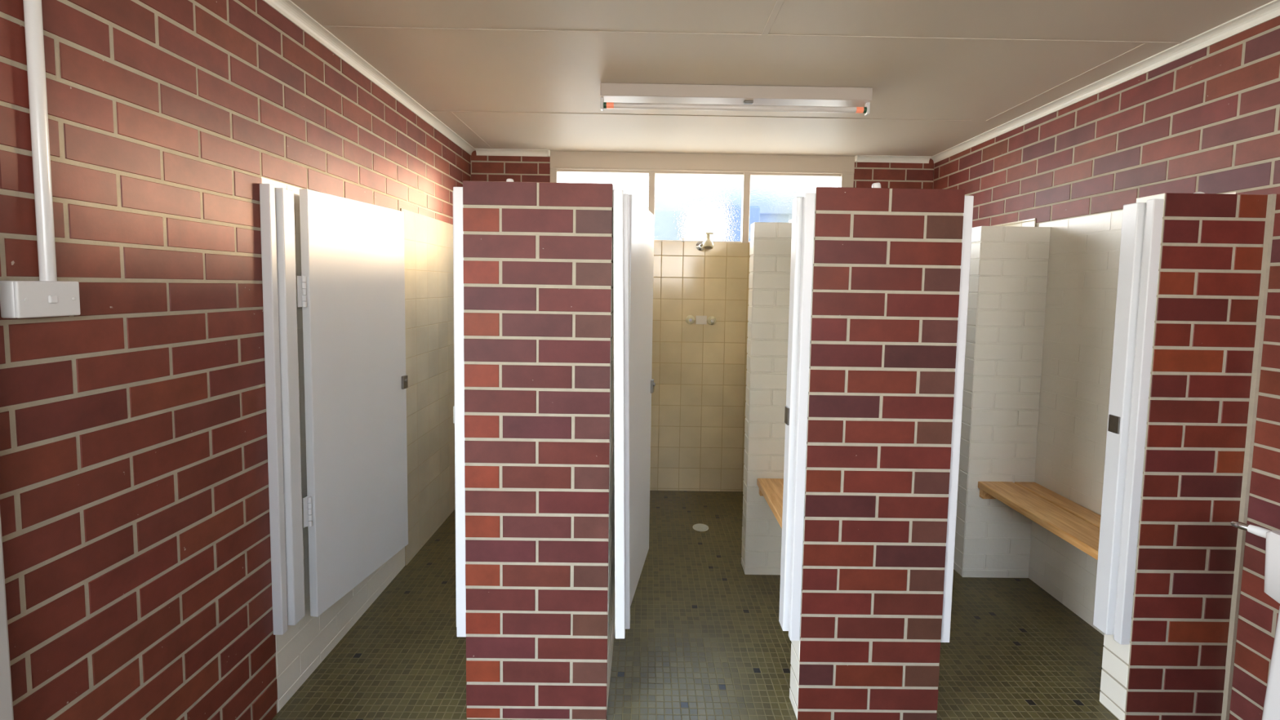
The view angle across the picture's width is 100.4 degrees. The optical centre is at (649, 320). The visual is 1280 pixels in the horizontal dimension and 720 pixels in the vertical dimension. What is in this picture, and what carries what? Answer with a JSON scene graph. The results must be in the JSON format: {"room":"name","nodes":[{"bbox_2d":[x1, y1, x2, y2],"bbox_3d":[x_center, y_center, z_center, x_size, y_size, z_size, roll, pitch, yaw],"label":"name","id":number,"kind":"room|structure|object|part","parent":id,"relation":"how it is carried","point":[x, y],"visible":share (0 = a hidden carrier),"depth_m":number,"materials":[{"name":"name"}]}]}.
{"room":"shower room","nodes":[
{"label":"shower room","id":0,"kind":"room"},
{"bbox_2d":[0,0,471,719],"bbox_3d":[-1.329,0.171,1.377,0.106,2.466,5.213,1,4,0],"label":"wall","id":1,"kind":"structure","parent":0,"point":[135,499],"depth_m":1.43,"materials":[{"name":"brick"}]},
{"bbox_2d":[0,511,13,719],"bbox_3d":[-1.315,0.369,0.982,0.155,2.120,0.070,1,4,0],"label":"door frame","id":2,"kind":"structure","parent":1,"relation":"attached to","point":[6,691],"depth_m":1.02,"materials":[{"name":"grey paint"}]},
{"bbox_2d":[22,0,57,280],"bbox_3d":[-1.256,-0.563,1.089,0.025,0.961,0.025,1,4,0],"label":"conduit","id":3,"kind":"object","parent":1,"relation":"attached to","point":[33,11],"visible":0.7,"depth_m":1.09,"materials":[{"name":"white plastic"}]},
{"bbox_2d":[0,280,80,318],"bbox_3d":[-1.257,-0.046,1.104,0.041,0.074,0.117,1,4,0],"label":"light switch","id":4,"kind":"object","parent":1,"relation":"attached to","point":[18,299],"visible":1,"depth_m":1.08,"materials":[{"name":"white plastic"}]},
{"bbox_2d":[259,183,305,635],"bbox_3d":[-1.262,0.314,1.836,0.050,1.535,0.098,1,4,0],"label":"door frame","id":5,"kind":"structure","parent":1,"relation":"attached to","point":[276,204],"depth_m":1.82,"materials":[{"name":"white paint"}]},
{"bbox_2d":[296,188,408,617],"bbox_3d":[-1.188,0.300,2.196,0.051,1.569,0.602,1,4,8],"label":"door","id":6,"kind":"structure","parent":1,"relation":"in","point":[351,283],"depth_m":2.13,"materials":[{"name":"white paint"}]},
{"bbox_2d":[262,0,475,155],"bbox_3d":[-1.241,-1.035,1.249,0.042,0.040,5.113,1,4,0],"label":"crown molding","id":7,"kind":"structure","parent":1,"relation":"attached to","point":[288,9],"depth_m":2.28,"materials":[{"name":"white paint"}]},
{"bbox_2d":[462,181,615,719],"bbox_3d":[-0.383,0.400,2.847,0.495,1.847,2.108,1,4,0],"label":"wall","id":8,"kind":"structure","parent":0,"point":[539,299],"depth_m":1.79,"materials":[{"name":"brick"}]},
{"bbox_2d":[453,186,466,636],"bbox_3d":[-0.650,0.324,1.840,0.056,1.535,0.098,1,4,0],"label":"door frame","id":9,"kind":"structure","parent":8,"relation":"attached to","point":[458,251],"depth_m":1.79,"materials":[{"name":"white paint"}]},
{"bbox_3d":[-0.675,0.323,1.857,0.006,0.060,0.040,1,4,0],"label":"strike plate","id":10,"kind":"part","parent":9,"relation":"part of","materials":[{"name":"metal"}]},
{"bbox_2d":[506,178,513,182],"bbox_3d":[-0.478,-0.472,1.825,0.025,0.026,0.025,1,4,0],"label":"cap","id":11,"kind":"object","parent":8,"relation":"on","point":[507,180],"visible":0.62,"depth_m":1.81,"materials":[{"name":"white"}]},
{"bbox_2d":[613,189,630,638],"bbox_3d":[-0.096,0.332,1.844,0.050,1.535,0.098,0,4,0],"label":"door frame","id":12,"kind":"structure","parent":8,"relation":"attached to","point":[620,200],"depth_m":1.81,"materials":[{"name":"white paint"}]},
{"bbox_2d":[628,194,655,606],"bbox_3d":[-0.042,0.319,2.201,0.051,1.572,0.589,1,4,9],"label":"door","id":13,"kind":"structure","parent":8,"relation":"in","point":[642,220],"depth_m":2.17,"materials":[{"name":"white paint"}]},
{"bbox_2d":[271,490,1118,719],"bbox_3d":[-0.192,1.461,1.417,4.619,0.080,5.313,1,4,0],"label":"floor","id":14,"kind":"structure","parent":0,"point":[705,639],"depth_m":2.24,"materials":[{"name":"green tile"}]},
{"bbox_2d":[693,523,708,531],"bbox_3d":[0.321,1.300,3.360,0.100,0.006,0.100,1,4,0],"label":"floor drain","id":15,"kind":"object","parent":14,"relation":"on","point":[700,527],"visible":1,"depth_m":3.35,"materials":[{"name":"silver metal"}]},
{"bbox_2d":[1099,192,1267,719],"bbox_3d":[1.855,0.499,1.866,0.347,1.847,0.111,1,4,0],"label":"wall pier","id":16,"kind":"object","parent":14,"relation":"on","point":[1172,666],"visible":0.87,"depth_m":1.81,"materials":[{"name":"brick"}]},
{"bbox_2d":[1093,198,1164,644],"bbox_3d":[1.657,0.359,1.856,0.056,1.535,0.098,1,4,0],"label":"door frame","id":17,"kind":"structure","parent":16,"relation":"attached to","point":[1142,222],"depth_m":1.84,"materials":[{"name":"white paint"}]},
{"bbox_3d":[1.631,0.362,1.873,0.006,0.060,0.040,1,4,0],"label":"strike plate","id":18,"kind":"part","parent":17,"relation":"part of","materials":[{"name":"metal"}]},
{"bbox_2d":[470,150,934,491],"bbox_3d":[0.363,0.032,3.936,3.519,2.466,0.106,1,4,0],"label":"wall","id":19,"kind":"structure","parent":0,"point":[699,375],"depth_m":3.89,"materials":[{"name":"tile"}]},
{"bbox_2d":[475,148,548,156],"bbox_3d":[-0.973,-1.195,3.781,0.524,0.040,0.042,1,4,0],"label":"crown molding","id":20,"kind":"structure","parent":19,"relation":"attached to","point":[480,152],"depth_m":3.79,"materials":[{"name":"white paint"}]},
{"bbox_2d":[685,315,694,324],"bbox_3d":[0.294,-0.007,3.852,0.066,0.066,0.056,1,4,0],"label":"tap","id":21,"kind":"object","parent":19,"relation":"attached to","point":[690,319],"visible":1,"depth_m":3.83,"materials":[{"name":"silver metal"}]},
{"bbox_3d":[0.294,-0.007,3.848,0.053,0.047,0.040,1,4,0],"label":"handle","id":22,"kind":"part","parent":21,"relation":"part of","materials":[{"name":"beige plastic"}]},
{"bbox_2d":[695,315,706,324],"bbox_3d":[0.374,-0.006,3.880,0.080,0.063,0.004,1,4,0],"label":"cover plate","id":23,"kind":"object","parent":19,"relation":"attached to","point":[699,319],"visible":1,"depth_m":3.88,"materials":[{"name":"beige"}]},
{"bbox_2d":[550,151,854,243],"bbox_3d":[0.372,-0.884,3.855,2.176,0.627,0.090,1,4,0],"label":"window","id":24,"kind":"structure","parent":19,"relation":"in","point":[689,196],"depth_m":3.86,"materials":[{"name":"clear glass"}]},
{"bbox_3d":[-0.339,-0.833,3.869,0.662,0.492,0.001,1,4,0],"label":"pane","id":25,"kind":"part","parent":24,"relation":"part of","materials":[{"name":"white glass"}]},
{"bbox_3d":[0.352,-0.823,3.874,0.640,0.492,0.001,1,4,0],"label":"pane","id":26,"kind":"part","parent":24,"relation":"part of","materials":[{"name":"white glass"}]},
{"bbox_3d":[1.044,-0.812,3.879,0.659,0.492,0.001,1,4,0],"label":"pane","id":27,"kind":"part","parent":24,"relation":"part of","materials":[{"name":"white glass"}]},
{"bbox_2d":[696,232,713,250],"bbox_3d":[0.394,-0.561,3.759,0.082,0.118,0.195,0,4,-13],"label":"shower","id":28,"kind":"object","parent":19,"relation":"attached to","point":[708,244],"visible":1,"depth_m":3.70,"materials":[{"name":"silver metal"}]},
{"bbox_2d":[706,315,715,324],"bbox_3d":[0.450,-0.001,3.854,0.066,0.066,0.056,1,4,0],"label":"tap","id":29,"kind":"object","parent":19,"relation":"attached to","point":[711,320],"visible":1,"depth_m":3.83,"materials":[{"name":"silver metal"}]},
{"bbox_3d":[0.450,-0.001,3.850,0.053,0.047,0.040,1,4,0],"label":"handle","id":30,"kind":"part","parent":29,"relation":"part of","materials":[{"name":"beige plastic"}]},
{"bbox_2d":[854,155,857,162],"bbox_3d":[1.467,-1.153,3.789,0.016,0.046,0.032,1,4,0],"label":"crown molding","id":31,"kind":"structure","parent":19,"relation":"attached to","point":[855,156],"depth_m":3.78,"materials":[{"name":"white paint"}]},
{"bbox_2d":[856,155,932,163],"bbox_3d":[1.732,-1.153,3.800,0.535,0.040,0.042,1,4,0],"label":"crown molding","id":32,"kind":"structure","parent":19,"relation":"attached to","point":[861,158],"depth_m":3.81,"materials":[{"name":"white paint"}]},
{"bbox_2d":[290,0,1273,155],"bbox_3d":[0.398,-1.068,1.256,3.519,0.083,5.313,1,4,0],"label":"ceiling","id":33,"kind":"structure","parent":0,"point":[517,74],"depth_m":2.20,"materials":[{"name":"paint"}]},
{"bbox_2d":[600,82,872,115],"bbox_3d":[0.408,-1.056,2.561,1.285,0.114,0.105,1,4,0],"label":"fluorescent light","id":34,"kind":"object","parent":33,"relation":"attached to","point":[613,95],"visible":1,"depth_m":2.51,"materials":[{"name":"white metal"}]},
{"bbox_2d":[789,186,964,719],"bbox_3d":[0.772,0.418,2.855,0.495,1.847,2.108,1,4,0],"label":"wall","id":35,"kind":"structure","parent":0,"point":[886,279],"depth_m":1.80,"materials":[{"name":"brick"}]},
{"bbox_2d":[756,478,783,528],"bbox_3d":[0.729,0.891,2.366,0.337,0.084,0.841,1,4,0],"label":"bench","id":36,"kind":"object","parent":35,"relation":"attached to","point":[771,489],"visible":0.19,"depth_m":2.59,"materials":[{"name":"brown wood"}]},
{"bbox_2d":[778,192,815,640],"bbox_3d":[0.505,0.342,1.848,0.056,1.535,0.098,1,4,0],"label":"door frame","id":37,"kind":"structure","parent":35,"relation":"attached to","point":[796,412],"depth_m":1.82,"materials":[{"name":"white paint"}]},
{"bbox_3d":[0.480,0.331,1.864,0.006,0.060,0.040,1,4,0],"label":"strike plate","id":38,"kind":"part","parent":37,"relation":"part of","materials":[{"name":"metal"}]},
{"bbox_2d":[871,182,880,187],"bbox_3d":[0.780,-0.457,1.833,0.032,0.037,0.029,1,4,0],"label":"cap","id":39,"kind":"object","parent":35,"relation":"on","point":[874,184],"visible":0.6,"depth_m":1.82,"materials":[{"name":"white"}]},
{"bbox_2d":[940,195,973,642],"bbox_3d":[1.046,0.350,1.852,0.050,1.535,0.098,1,4,0],"label":"door frame","id":40,"kind":"structure","parent":35,"relation":"attached to","point":[969,200],"depth_m":1.80,"materials":[{"name":"white paint"}]},
{"bbox_2d":[741,222,1050,577],"bbox_3d":[1.269,0.428,2.819,1.510,1.847,0.115,1,4,0],"label":"wall","id":41,"kind":"structure","parent":0,"point":[1009,264],"depth_m":2.76,"materials":[{"name":"white"}]},
{"bbox_2d":[933,16,1279,719],"bbox_3d":[2.081,0.223,1.400,0.112,2.466,5.213,1,4,0],"label":"wall","id":42,"kind":"structure","parent":0,"point":[1206,120],"depth_m":2.34,"materials":[{"name":"brick"}]},
{"bbox_2d":[977,481,1100,559],"bbox_3d":[1.868,0.909,2.374,0.300,0.084,0.841,1,4,0],"label":"bench","id":43,"kind":"object","parent":42,"relation":"attached to","point":[1074,523],"visible":0.54,"depth_m":2.44,"materials":[{"name":"brown wood"}]},
{"bbox_2d":[930,0,1279,163],"bbox_3d":[2.035,-0.984,1.271,0.042,0.040,5.113,1,4,0],"label":"crown molding","id":44,"kind":"structure","parent":42,"relation":"attached to","point":[1266,12],"depth_m":2.22,"materials":[{"name":"white paint"}]},
{"bbox_2d":[1231,520,1279,719],"bbox_3d":[1.846,1.024,1.277,0.357,0.876,0.586,1,4,0],"label":"basin","id":45,"kind":"object","parent":42,"relation":"attached to","point":[1271,711],"visible":1,"depth_m":1.44,"materials":[{"name":"white ceramic"}]},
{"bbox_2d":[1231,520,1270,538],"bbox_3d":[1.696,0.586,1.497,0.046,0.026,0.087,1,4,0],"label":"tap","id":46,"kind":"object","parent":45,"relation":"on","point":[1258,531],"depth_m":1.49,"materials":[{"name":"silver metal"}]},
{"bbox_3d":[1.853,0.697,1.215,0.353,0.216,0.506,1,4,0],"label":"bowl","id":47,"kind":"part","parent":45,"relation":"part of","materials":[{"name":"white ceramic"}]}
]}

